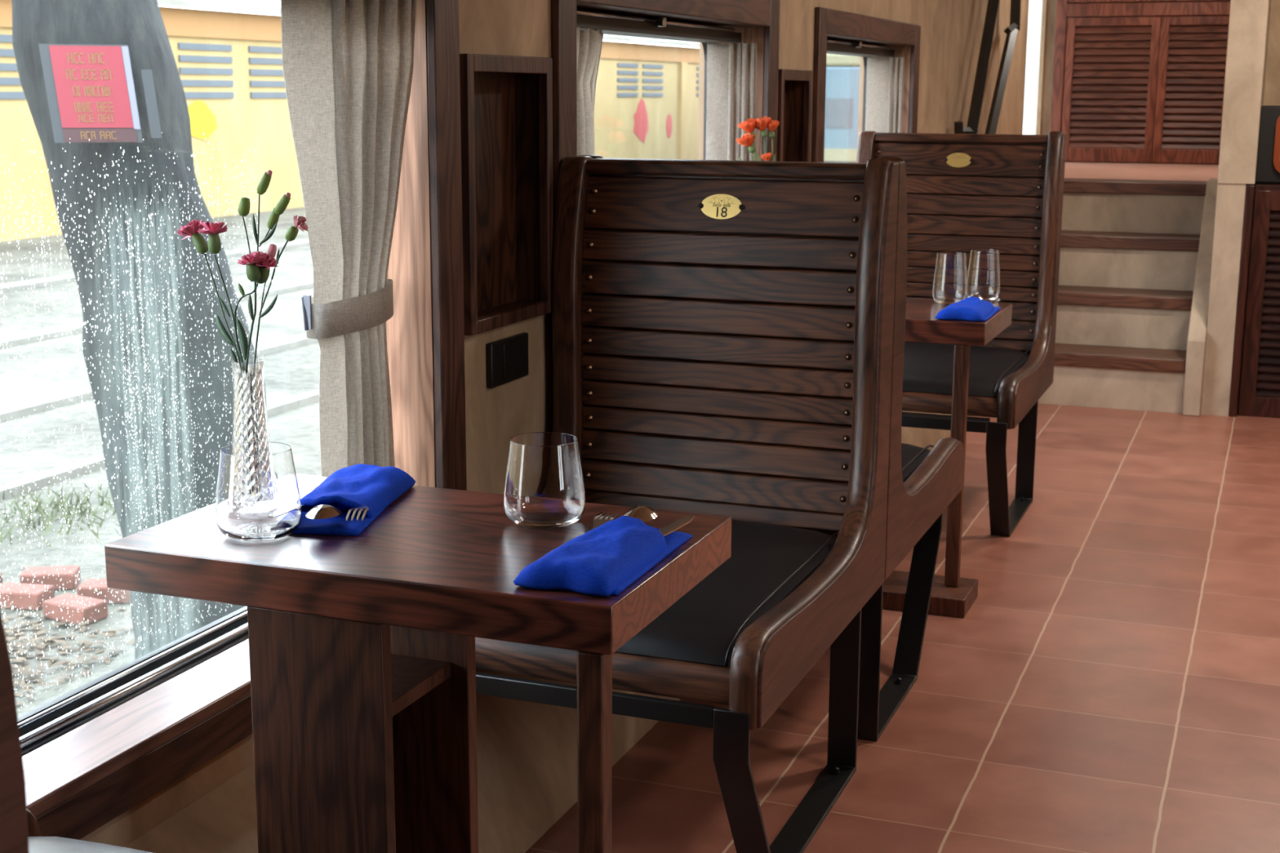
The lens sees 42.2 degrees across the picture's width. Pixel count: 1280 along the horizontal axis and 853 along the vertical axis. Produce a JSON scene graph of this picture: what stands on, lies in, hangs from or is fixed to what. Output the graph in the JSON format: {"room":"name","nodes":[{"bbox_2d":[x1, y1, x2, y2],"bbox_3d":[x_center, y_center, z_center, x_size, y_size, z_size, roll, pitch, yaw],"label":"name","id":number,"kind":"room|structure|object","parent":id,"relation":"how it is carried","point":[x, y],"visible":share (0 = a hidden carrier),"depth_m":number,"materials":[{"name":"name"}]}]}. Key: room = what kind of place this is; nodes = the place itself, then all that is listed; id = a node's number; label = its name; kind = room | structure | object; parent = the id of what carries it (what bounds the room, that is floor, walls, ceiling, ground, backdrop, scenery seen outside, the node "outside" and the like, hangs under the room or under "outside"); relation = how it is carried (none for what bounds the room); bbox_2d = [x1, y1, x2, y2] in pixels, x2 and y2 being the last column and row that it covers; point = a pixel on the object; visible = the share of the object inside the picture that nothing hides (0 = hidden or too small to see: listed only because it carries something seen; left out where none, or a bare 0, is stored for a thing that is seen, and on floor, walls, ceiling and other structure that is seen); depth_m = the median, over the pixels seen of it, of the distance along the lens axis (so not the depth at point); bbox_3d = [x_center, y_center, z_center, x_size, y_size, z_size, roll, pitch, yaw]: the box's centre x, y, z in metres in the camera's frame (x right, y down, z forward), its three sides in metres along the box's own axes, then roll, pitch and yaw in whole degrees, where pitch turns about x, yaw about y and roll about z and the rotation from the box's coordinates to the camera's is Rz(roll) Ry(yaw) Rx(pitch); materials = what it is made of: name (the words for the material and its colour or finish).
{"room":"restaurant dining room","nodes":[
{"label":"restaurant dining room","id":0,"kind":"room"},
{"bbox_2d":[80,0,1048,847],"bbox_3d":[-0.016,-0.653,3.866,0.208,2.250,12.500,5,12,21],"label":"wall","id":1,"kind":"structure","parent":0,"point":[952,30],"depth_m":3.21,"materials":[{"name":"beige paint"}]},
{"bbox_2d":[17,0,466,839],"bbox_3d":[-0.666,-0.119,2.219,0.218,1.137,1.464,5,12,21],"label":"window","id":2,"kind":"structure","parent":1,"relation":"in","point":[91,753],"depth_m":2.61,"materials":[{"name":"brown wood"}]},
{"bbox_2d":[0,123,262,710],"bbox_3d":[-0.730,-0.036,2.315,0.001,0.751,0.723,5,12,21],"label":"raindrops","id":3,"kind":"object","parent":2,"relation":"attached to","point":[123,152],"visible":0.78,"depth_m":2.30,"materials":[{"name":"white liquid"}]},
{"bbox_2d":[280,0,416,476],"bbox_3d":[-0.467,-0.206,2.685,0.106,0.953,0.247,8,14,32],"label":"curtain","id":4,"kind":"object","parent":2,"relation":"hanging from","point":[348,64],"visible":0.83,"depth_m":2.66,"materials":[{"name":"fabric"}]},
{"bbox_2d":[459,53,553,335],"bbox_3d":[-0.264,-0.428,3.016,0.076,0.480,0.350,5,12,21],"label":"wall niche","id":5,"kind":"object","parent":1,"relation":"attached to","point":[506,101],"visible":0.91,"depth_m":3.11,"materials":[{"name":"brown wood"}]},
{"bbox_2d":[486,332,528,388],"bbox_3d":[-0.242,-0.123,3.063,0.016,0.082,0.158,5,12,21],"label":"power socket","id":6,"kind":"object","parent":1,"relation":"attached to","point":[507,358],"visible":1,"depth_m":3.04,"materials":[{"name":"black plastic"}]},
{"bbox_2d":[124,410,968,852],"bbox_3d":[-0.380,0.602,2.567,0.218,0.300,9.400,5,12,21],"label":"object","id":7,"kind":"structure","parent":1,"relation":"attached to","point":[526,752],"depth_m":2.80,"materials":[{"name":"beige paint"}]},
{"bbox_2d":[551,0,779,232],"bbox_3d":[0.010,-0.462,3.932,0.218,1.137,1.464,5,12,21],"label":"window","id":8,"kind":"structure","parent":1,"relation":"in","point":[757,21],"depth_m":3.80,"materials":[{"name":"brown wood"}]},
{"bbox_2d":[576,26,603,155],"bbox_3d":[-0.124,-0.364,3.520,0.049,0.935,0.361,3,12,11],"label":"curtain","id":9,"kind":"object","parent":8,"relation":"hanging from","point":[588,41],"visible":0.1,"depth_m":3.47,"materials":[{"name":"fabric"}]},
{"bbox_2d":[706,42,756,160],"bbox_3d":[0.241,-0.557,4.481,0.132,0.935,0.033,0,11,0],"label":"curtain","id":10,"kind":"object","parent":8,"relation":"hanging from","point":[731,68],"visible":0.27,"depth_m":4.42,"materials":[{"name":"fabric"}]},
{"bbox_2d":[776,68,812,161],"bbox_3d":[0.406,-0.768,4.714,0.076,0.480,0.309,5,12,21],"label":"wall niche","id":11,"kind":"object","parent":1,"relation":"attached to","point":[794,86],"visible":0.41,"depth_m":4.81,"materials":[{"name":"brown wood"}]},
{"bbox_2d":[811,6,920,162],"bbox_3d":[0.679,-0.802,5.629,0.218,1.137,1.423,5,12,21],"label":"window","id":12,"kind":"structure","parent":1,"relation":"in","point":[904,38],"depth_m":5.46,"materials":[{"name":"brown wood"}]},
{"bbox_2d":[865,57,904,133],"bbox_3d":[0.897,-0.892,6.158,0.137,0.935,0.028,-1,11,-5],"label":"curtain","id":13,"kind":"object","parent":12,"relation":"hanging from","point":[885,76],"visible":0.26,"depth_m":6.09,"materials":[{"name":"fabric"}]},
{"bbox_2d":[954,0,1021,133],"bbox_3d":[1.503,-1.398,7.291,0.093,1.447,1.453,5,12,21],"label":"stair handrail","id":14,"kind":"object","parent":1,"relation":"attached to","point":[1011,30],"visible":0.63,"depth_m":7.20,"materials":[{"name":"black metal"}]},
{"bbox_2d":[1022,0,1042,134],"bbox_3d":[2.109,-2.058,8.974,0.031,1.190,0.630,5,12,21],"label":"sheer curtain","id":15,"kind":"object","parent":1,"relation":"hanging from","point":[1035,6],"visible":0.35,"depth_m":9.05,"materials":[{"name":"white fabric"}]},
{"bbox_2d":[525,351,1279,852],"bbox_3d":[1.425,0.636,3.447,2.970,0.100,12.300,5,12,21],"label":"floor","id":16,"kind":"structure","parent":0,"point":[1110,681],"depth_m":3.51,"materials":[{"name":"tile"}]},
{"bbox_2d":[0,609,152,852],"bbox_3d":[-0.557,0.410,1.407,0.674,1.134,0.811,5,12,21],"label":"bench","id":17,"kind":"object","parent":16,"relation":"on","point":[20,833],"visible":1,"depth_m":0.94,"materials":[{"name":"brown wood"}]},
{"bbox_2d":[28,836,152,852],"bbox_3d":[-0.545,0.527,1.462,0.570,0.047,0.679,5,12,21],"label":"seat cushion","id":18,"kind":"object","parent":17,"relation":"on","point":[36,844],"depth_m":1.78,"materials":[{"name":"black leather"}]},
{"bbox_2d":[104,473,731,852],"bbox_3d":[-0.261,0.481,2.132,0.686,0.710,0.445,5,12,21],"label":"dining table","id":19,"kind":"object","parent":16,"relation":"on","point":[362,647],"visible":0.97,"depth_m":1.95,"materials":[{"name":"brown wood"}]},
{"bbox_2d":[231,358,270,444],"bbox_3d":[-0.505,0.012,2.156,0.069,0.198,0.070,5,12,21],"label":"flower vase","id":20,"kind":"object","parent":19,"relation":"on","point":[250,422],"visible":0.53,"depth_m":2.13,"materials":[{"name":"clear glass"}]},
{"bbox_2d":[177,218,241,363],"bbox_3d":[-0.555,-0.086,2.151,0.100,0.362,0.044,10,15,39],"label":"carnation","id":21,"kind":"object","parent":20,"relation":"in","point":[194,228],"visible":0.98,"depth_m":2.13,"materials":[{"name":"green plant"}]},
{"bbox_2d":[229,169,290,363],"bbox_3d":[-0.487,-0.112,2.120,0.093,0.426,0.045,5,12,21],"label":"carnation","id":22,"kind":"object","parent":20,"relation":"in","point":[258,264],"visible":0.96,"depth_m":2.10,"materials":[{"name":"green plant"}]},
{"bbox_2d":[253,214,308,362],"bbox_3d":[-0.460,-0.084,2.108,0.100,0.369,0.023,5,12,21],"label":"carnation","id":23,"kind":"object","parent":20,"relation":"in","point":[291,233],"visible":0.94,"depth_m":2.08,"materials":[{"name":"green plant"}]},
{"bbox_2d":[214,441,302,541],"bbox_3d":[-0.470,0.080,2.044,0.105,0.108,0.105,5,12,21],"label":"glass tumbler","id":24,"kind":"object","parent":19,"relation":"on","point":[258,497],"visible":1,"depth_m":2.00,"materials":[{"name":"clear glass"}]},
{"bbox_2d":[291,463,415,536],"bbox_3d":[-0.385,0.089,2.184,0.120,0.035,0.278,1,11,6],"label":"napkin","id":25,"kind":"object","parent":19,"relation":"on","point":[376,486],"visible":0.91,"depth_m":2.15,"materials":[{"name":"blue fabric"}]},
{"bbox_2d":[305,502,342,519],"bbox_3d":[-0.388,0.094,2.118,0.043,0.019,0.189,1,11,4],"label":"spoon","id":26,"kind":"object","parent":25,"relation":"in","point":[322,511],"visible":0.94,"depth_m":2.04,"materials":[{"name":"silver metal"}]},
{"bbox_2d":[346,504,368,521],"bbox_3d":[-0.354,0.099,2.140,0.023,0.016,0.199,0,11,-1],"label":"fork","id":27,"kind":"object","parent":25,"relation":"on","point":[362,508],"visible":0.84,"depth_m":2.07,"materials":[{"name":"silver metal"}]},
{"bbox_2d":[391,653,451,716],"bbox_3d":[-0.347,0.321,2.054,0.157,0.019,0.190,5,12,21],"label":"shelf","id":28,"kind":"object","parent":19,"relation":"attached to","point":[413,676],"depth_m":2.07,"materials":[{"name":"brown wood"}]},
{"bbox_2d":[502,431,586,528],"bbox_3d":[-0.121,0.069,2.109,0.105,0.108,0.105,5,12,21],"label":"glass tumbler","id":29,"kind":"object","parent":19,"relation":"on","point":[544,486],"visible":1,"depth_m":2.07,"materials":[{"name":"clear glass"}]},
{"bbox_2d":[512,515,693,596],"bbox_3d":[-0.039,0.140,1.940,0.120,0.035,0.278,4,12,20],"label":"napkin","id":30,"kind":"object","parent":19,"relation":"on","point":[606,560],"visible":0.98,"depth_m":1.86,"materials":[{"name":"blue fabric"}]},
{"bbox_2d":[591,511,619,529],"bbox_3d":[-0.058,0.131,1.991,0.023,0.016,0.199,3,12,13],"label":"fork","id":31,"kind":"object","parent":30,"relation":"on","point":[597,523],"visible":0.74,"depth_m":2.04,"materials":[{"name":"silver metal"}]},
{"bbox_2d":[622,504,657,521],"bbox_3d":[-0.020,0.119,2.000,0.043,0.019,0.189,4,12,18],"label":"spoon","id":32,"kind":"object","parent":30,"relation":"in","point":[644,513],"visible":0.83,"depth_m":2.04,"materials":[{"name":"silver metal"}]},
{"bbox_2d":[658,515,694,536],"bbox_3d":[0.014,0.133,1.971,0.017,0.011,0.205,7,13,30],"label":"knife","id":33,"kind":"object","parent":30,"relation":"on","point":[679,523],"visible":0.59,"depth_m":2.02,"materials":[{"name":"silver metal"}]},
{"bbox_2d":[475,155,898,852],"bbox_3d":[0.018,0.120,2.853,0.647,1.134,0.811,5,12,21],"label":"bench","id":34,"kind":"object","parent":16,"relation":"on","point":[722,331],"visible":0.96,"depth_m":3.07,"materials":[{"name":"brown wood"}]},
{"bbox_2d":[616,520,836,666],"bbox_3d":[0.007,0.250,2.847,0.543,0.047,0.679,5,12,21],"label":"seat cushion","id":35,"kind":"object","parent":34,"relation":"on","point":[767,564],"depth_m":2.64,"materials":[{"name":"black leather"}]},
{"bbox_2d":[577,155,963,742],"bbox_3d":[0.312,-0.029,3.598,0.647,1.134,0.809,5,12,21],"label":"bench","id":36,"kind":"object","parent":16,"relation":"on","point":[922,482],"visible":0.2,"depth_m":3.35,"materials":[{"name":"brown wood"}]},
{"bbox_2d":[901,443,930,483],"bbox_3d":[0.325,0.088,3.654,0.543,0.047,0.679,5,12,21],"label":"seat cushion","id":37,"kind":"object","parent":36,"relation":"on","point":[913,458],"depth_m":3.67,"materials":[{"name":"black leather"}]},
{"bbox_2d":[882,297,1012,617],"bbox_3d":[0.577,0.047,4.300,0.654,0.710,0.507,5,12,21],"label":"dining table","id":38,"kind":"object","parent":16,"relation":"on","point":[952,595],"visible":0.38,"depth_m":4.05,"materials":[{"name":"brown wood"}]},
{"bbox_2d":[933,251,967,304],"bbox_3d":[0.808,-0.385,4.317,0.089,0.132,0.089,5,12,21],"label":"glass tumbler","id":39,"kind":"object","parent":38,"relation":"on","point":[950,277],"visible":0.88,"depth_m":4.28,"materials":[{"name":"clear glass"}]},
{"bbox_2d":[934,296,1000,321],"bbox_3d":[0.817,-0.297,4.123,0.120,0.035,0.278,4,12,20],"label":"napkin","id":40,"kind":"object","parent":38,"relation":"on","point":[971,308],"visible":1,"depth_m":4.01,"materials":[{"name":"blue fabric"}]},
{"bbox_2d":[953,297,963,302],"bbox_3d":[0.798,-0.306,4.174,0.023,0.016,0.199,3,12,13],"label":"fork","id":41,"kind":"object","parent":40,"relation":"on","point":[954,300],"visible":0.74,"depth_m":4.22,"materials":[{"name":"silver metal"}]},
{"bbox_2d":[967,293,983,299],"bbox_3d":[0.836,-0.318,4.183,0.043,0.019,0.189,4,12,18],"label":"spoon","id":42,"kind":"object","parent":40,"relation":"in","point":[973,295],"visible":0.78,"depth_m":4.23,"materials":[{"name":"silver metal"}]},
{"bbox_2d":[991,298,1001,304],"bbox_3d":[0.870,-0.304,4.154,0.017,0.011,0.205,7,13,30],"label":"knife","id":43,"kind":"object","parent":40,"relation":"on","point":[996,300],"visible":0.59,"depth_m":4.21,"materials":[{"name":"silver metal"}]},
{"bbox_2d":[967,248,999,301],"bbox_3d":[0.910,-0.401,4.394,0.089,0.132,0.089,5,12,21],"label":"glass tumbler","id":44,"kind":"object","parent":38,"relation":"on","point":[984,268],"visible":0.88,"depth_m":4.36,"materials":[{"name":"clear glass"}]},
{"bbox_3d":[0.358,-0.430,4.365,0.069,0.198,0.070,5,12,21],"label":"flower vase","id":45,"kind":"object","parent":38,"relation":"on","visible":0},
{"bbox_2d":[736,132,755,160],"bbox_3d":[0.303,-0.563,4.337,0.117,0.409,0.054,5,12,21],"label":"flower","id":46,"kind":"object","parent":45,"relation":"in","point":[747,140],"visible":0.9,"depth_m":4.30,"materials":[{"name":"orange plant"}]},
{"bbox_2d":[737,117,758,160],"bbox_3d":[0.300,-0.581,4.334,0.103,0.444,0.053,5,12,21],"label":"flower","id":47,"kind":"object","parent":45,"relation":"in","point":[749,125],"visible":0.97,"depth_m":4.29,"materials":[{"name":"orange plant"}]},
{"bbox_2d":[754,115,771,160],"bbox_3d":[0.321,-0.586,4.353,0.067,0.449,0.053,-3,12,-14],"label":"flower","id":48,"kind":"object","parent":45,"relation":"in","point":[762,123],"visible":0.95,"depth_m":4.30,"materials":[{"name":"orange plant"}]},
{"bbox_2d":[760,151,772,160],"bbox_3d":[0.344,-0.538,4.349,0.064,0.356,0.030,5,12,21],"label":"flower","id":49,"kind":"object","parent":45,"relation":"in","point":[767,156],"visible":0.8,"depth_m":4.31,"materials":[{"name":"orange plant"}]},
{"bbox_2d":[766,120,779,160],"bbox_3d":[0.345,-0.584,4.363,0.050,0.440,0.047,5,12,21],"label":"flower","id":50,"kind":"object","parent":45,"relation":"in","point":[772,125],"visible":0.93,"depth_m":4.32,"materials":[{"name":"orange plant"}]},
{"bbox_2d":[856,130,1066,537],"bbox_3d":[0.870,-0.311,5.007,0.650,1.134,0.859,5,12,21],"label":"bench","id":51,"kind":"object","parent":16,"relation":"on","point":[1003,193],"visible":0.6,"depth_m":5.20,"materials":[{"name":"brown wood"}]},
{"bbox_2d":[902,342,1030,397],"bbox_3d":[0.867,-0.186,5.023,0.546,0.047,0.679,5,12,21],"label":"seat cushion","id":52,"kind":"object","parent":51,"relation":"on","point":[928,367],"depth_m":4.84,"materials":[{"name":"black leather"}]},
{"bbox_2d":[1038,177,1217,416],"bbox_3d":[1.902,-0.608,7.132,1.069,0.885,1.040,5,12,21],"label":"staircase","id":53,"kind":"structure","parent":16,"relation":"on","point":[1132,315],"depth_m":6.93,"materials":[{"name":"paint"}]},
{"bbox_2d":[1228,183,1279,418],"bbox_3d":[2.887,-0.484,6.487,1.032,0.905,0.435,5,12,21],"label":"base cabinet","id":54,"kind":"object","parent":16,"relation":"on","point":[1259,390],"visible":0.93,"depth_m":6.48,"materials":[{"name":"brown wood"}]},
{"bbox_2d":[1254,105,1279,184],"bbox_3d":[2.636,-1.100,6.488,0.420,0.300,0.248,5,12,21],"label":"jukebox","id":55,"kind":"object","parent":54,"relation":"on","point":[1268,164],"visible":0.83,"depth_m":6.45,"materials":[{"name":"black plastic"}]},
{"bbox_2d":[1040,0,1229,235],"bbox_3d":[3.684,-1.662,8.941,3.380,2.250,0.180,5,12,21],"label":"wall","id":56,"kind":"structure","parent":0,"point":[1051,5],"depth_m":9.29,"materials":[{"name":"beige paint"}]},
{"bbox_2d":[1061,16,1161,162],"bbox_3d":[2.600,-1.863,9.192,0.498,0.785,0.030,5,12,21],"label":"shutter","id":57,"kind":"object","parent":56,"relation":"attached to","point":[1126,59],"depth_m":9.18,"materials":[{"name":"red wood"}]},
{"bbox_2d":[1068,0,1162,2],"bbox_3d":[2.604,-2.566,9.050,0.498,0.490,0.030,5,12,21],"label":"shutter","id":58,"kind":"object","parent":56,"relation":"attached to","point":[1069,1],"depth_m":9.09,"materials":[{"name":"red wood"}]},
{"bbox_2d":[1049,0,1231,164],"bbox_3d":[2.787,-2.130,9.069,1.015,1.370,0.058,5,12,21],"label":"door","id":59,"kind":"structure","parent":56,"relation":"in","point":[1190,77],"depth_m":9.12,"materials":[{"name":"red wood"}]},
{"bbox_2d":[1151,15,1229,164],"bbox_3d":[3.017,-1.829,9.034,0.391,0.785,0.030,5,12,21],"label":"shutter","id":60,"kind":"object","parent":56,"relation":"attached to","point":[1190,77],"depth_m":9.04,"materials":[{"name":"red wood"}]},
{"bbox_2d":[1162,0,1231,1],"bbox_3d":[3.020,-2.532,8.892,0.391,0.490,0.030,5,12,21],"label":"shutter","id":61,"kind":"object","parent":56,"relation":"attached to","point":[1162,0],"depth_m":8.95,"materials":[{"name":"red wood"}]},
{"bbox_2d":[1064,161,1218,181],"bbox_3d":[2.430,-1.265,8.389,1.070,0.060,1.879,5,12,21],"label":"floor","id":62,"kind":"structure","parent":0,"point":[1081,170],"depth_m":8.27,"materials":[{"name":"tile"}]},
{"bbox_2d":[1200,0,1271,416],"bbox_3d":[2.810,-1.406,7.656,0.134,2.250,2.855,5,12,21],"label":"wall pillar","id":63,"kind":"structure","parent":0,"point":[1249,20],"depth_m":6.40,"materials":[{"name":"paint"}]},
{"bbox_2d":[1262,0,1279,105],"bbox_3d":[3.371,-1.169,6.495,1.764,2.250,0.100,5,12,21],"label":"wall partition","id":64,"kind":"structure","parent":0,"point":[1272,81],"depth_m":6.70,"materials":[{"name":"beige paint"}]},
{"label":"outside","id":65,"kind":"structure","parent":0,"visible":0},
{"bbox_2d":[0,207,321,716],"bbox_3d":[-14.799,-7.483,48.079,59.550,0.200,100.000,5,12,21],"label":"ground","id":66,"kind":"structure","parent":65,"point":[291,372],"depth_m":11.10,"materials":[{"name":"grey concrete"}]},
{"bbox_2d":[0,572,3,584],"bbox_3d":[-2.908,0.685,7.211,0.230,0.075,0.140,1,11,4],"label":"brick","id":67,"kind":"object","parent":66,"relation":"on","point":[1,574],"visible":0.55,"depth_m":7.25,"materials":[{"name":"red brick"}]},
{"bbox_2d":[0,582,54,610],"bbox_3d":[-2.621,0.721,7.039,0.230,0.075,0.140,2,12,9],"label":"brick","id":68,"kind":"object","parent":66,"relation":"on","point":[35,598],"visible":0.78,"depth_m":6.98,"materials":[{"name":"red brick"}]},
{"bbox_2d":[19,565,80,590],"bbox_3d":[-2.593,0.668,7.302,0.230,0.075,0.140,-1,12,-7],"label":"brick","id":69,"kind":"object","parent":66,"relation":"on","point":[54,580],"visible":0.79,"depth_m":7.24,"materials":[{"name":"red brick"}]},
{"bbox_2d":[0,475,121,551],"bbox_3d":[-3.004,0.413,8.319,1.147,0.110,1.258,5,12,21],"label":"weeds","id":70,"kind":"object","parent":66,"relation":"on","point":[56,505],"visible":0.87,"depth_m":8.39,"materials":[{"name":"green plant"}]},
{"bbox_2d":[0,605,134,704],"bbox_3d":[-2.818,0.861,6.475,1.635,0.043,1.719,5,12,21],"label":"gravel","id":71,"kind":"object","parent":66,"relation":"on","point":[38,648],"visible":0.78,"depth_m":6.47,"materials":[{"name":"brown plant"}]},
{"bbox_2d":[42,593,108,626],"bbox_3d":[-2.335,0.756,6.868,0.230,0.075,0.140,6,13,26],"label":"brick","id":72,"kind":"object","parent":66,"relation":"on","point":[100,605],"visible":0.96,"depth_m":6.82,"materials":[{"name":"red brick"}]},
{"bbox_2d":[76,578,130,604],"bbox_3d":[-2.279,0.706,7.120,0.230,0.075,0.140,0,11,-2],"label":"brick","id":73,"kind":"object","parent":66,"relation":"on","point":[85,590],"visible":0.4,"depth_m":7.05,"materials":[{"name":"red brick"}]},
{"bbox_2d":[11,0,266,659],"bbox_3d":[-2.265,-2.022,6.061,4.038,6.028,3.529,5,12,21],"label":"tree","id":74,"kind":"object","parent":66,"relation":"on","point":[139,24],"visible":0.61,"depth_m":5.85,"materials":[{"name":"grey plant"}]},
{"bbox_2d":[38,43,162,142],"bbox_3d":[-1.820,-1.124,5.608,0.380,0.325,0.029,-3,12,-15],"label":"warning sign","id":75,"kind":"object","parent":74,"relation":"attached to","point":[90,88],"visible":1,"depth_m":5.59,"materials":[{"name":"red plastic"}]},
{"bbox_2d":[0,239,309,293],"bbox_3d":[-6.272,-1.821,19.605,0.280,0.050,44.000,5,12,21],"label":"kerb","id":76,"kind":"object","parent":66,"relation":"on","point":[60,279],"depth_m":18.83,"materials":[{"name":"concrete"}]},
{"bbox_2d":[0,279,313,348],"bbox_3d":[-3.661,-1.609,18.618,0.200,0.050,44.000,5,12,21],"label":"kerb","id":77,"kind":"object","parent":66,"relation":"on","point":[21,339],"visible":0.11,"depth_m":14.82,"materials":[{"name":"concrete"}]},
{"bbox_2d":[0,333,318,422],"bbox_3d":[-1.562,-1.440,17.824,0.160,0.050,44.000,5,12,21],"label":"kerb","id":78,"kind":"object","parent":66,"relation":"on","point":[6,413],"depth_m":11.56,"materials":[{"name":"concrete"}]},
{"bbox_2d":[0,389,319,500],"bbox_3d":[-0.117,-1.323,17.277,0.100,0.050,44.000,5,12,21],"label":"kerb","id":79,"kind":"object","parent":66,"relation":"on","point":[285,405],"depth_m":9.39,"materials":[{"name":"concrete"}]},
{"bbox_2d":[0,0,699,241],"bbox_3d":[-5.219,-9.020,41.258,6.600,5.600,95.000,5,12,21],"label":"station building","id":80,"kind":"structure","parent":66,"relation":"on","point":[229,64],"depth_m":29.01,"materials":[{"name":"yellow paint"}]},
{"bbox_2d":[0,34,26,98],"bbox_3d":[-8.929,-5.139,23.734,0.030,0.897,1.050,5,12,21],"label":"vent","id":81,"kind":"object","parent":80,"relation":"attached to","point":[11,87],"depth_m":23.61,"materials":[{"name":"grey metal"}]},
{"bbox_2d":[177,42,234,98],"bbox_3d":[-7.284,-5.974,27.904,0.030,0.897,1.470,5,12,21],"label":"vent","id":82,"kind":"object","parent":80,"relation":"attached to","point":[206,70],"depth_m":27.91,"materials":[{"name":"grey metal"}]},
{"bbox_2d":[248,45,286,97],"bbox_3d":[-6.548,-6.347,29.770,0.030,0.897,1.550,5,12,21],"label":"vent","id":83,"kind":"object","parent":80,"relation":"attached to","point":[265,71],"depth_m":29.50,"materials":[{"name":"grey metal"}]},
{"bbox_2d":[617,62,638,96],"bbox_3d":[-0.334,-9.501,45.522,0.030,0.897,1.500,5,12,21],"label":"vent","id":84,"kind":"object","parent":80,"relation":"attached to","point":[627,73],"depth_m":45.52,"materials":[{"name":"grey metal"}]},
{"bbox_2d":[642,63,663,96],"bbox_3d":[0.370,-9.858,47.306,0.030,0.897,1.600,5,12,21],"label":"vent","id":85,"kind":"object","parent":80,"relation":"attached to","point":[652,73],"depth_m":47.30,"materials":[{"name":"grey metal"}]},
{"bbox_2d":[696,66,699,96],"bbox_3d":[2.192,-10.783,51.924,0.030,0.897,2.500,5,12,21],"label":"vent","id":86,"kind":"object","parent":80,"relation":"attached to","point":[697,67],"depth_m":50.85,"materials":[{"name":"grey metal"}]},
{"bbox_2d":[823,53,860,162],"bbox_3d":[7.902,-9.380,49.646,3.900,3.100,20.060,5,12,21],"label":"window pane","id":87,"kind":"object","parent":66,"relation":"on","point":[842,71],"visible":0.08,"depth_m":40.26,"materials":[{"name":"clear glass"}]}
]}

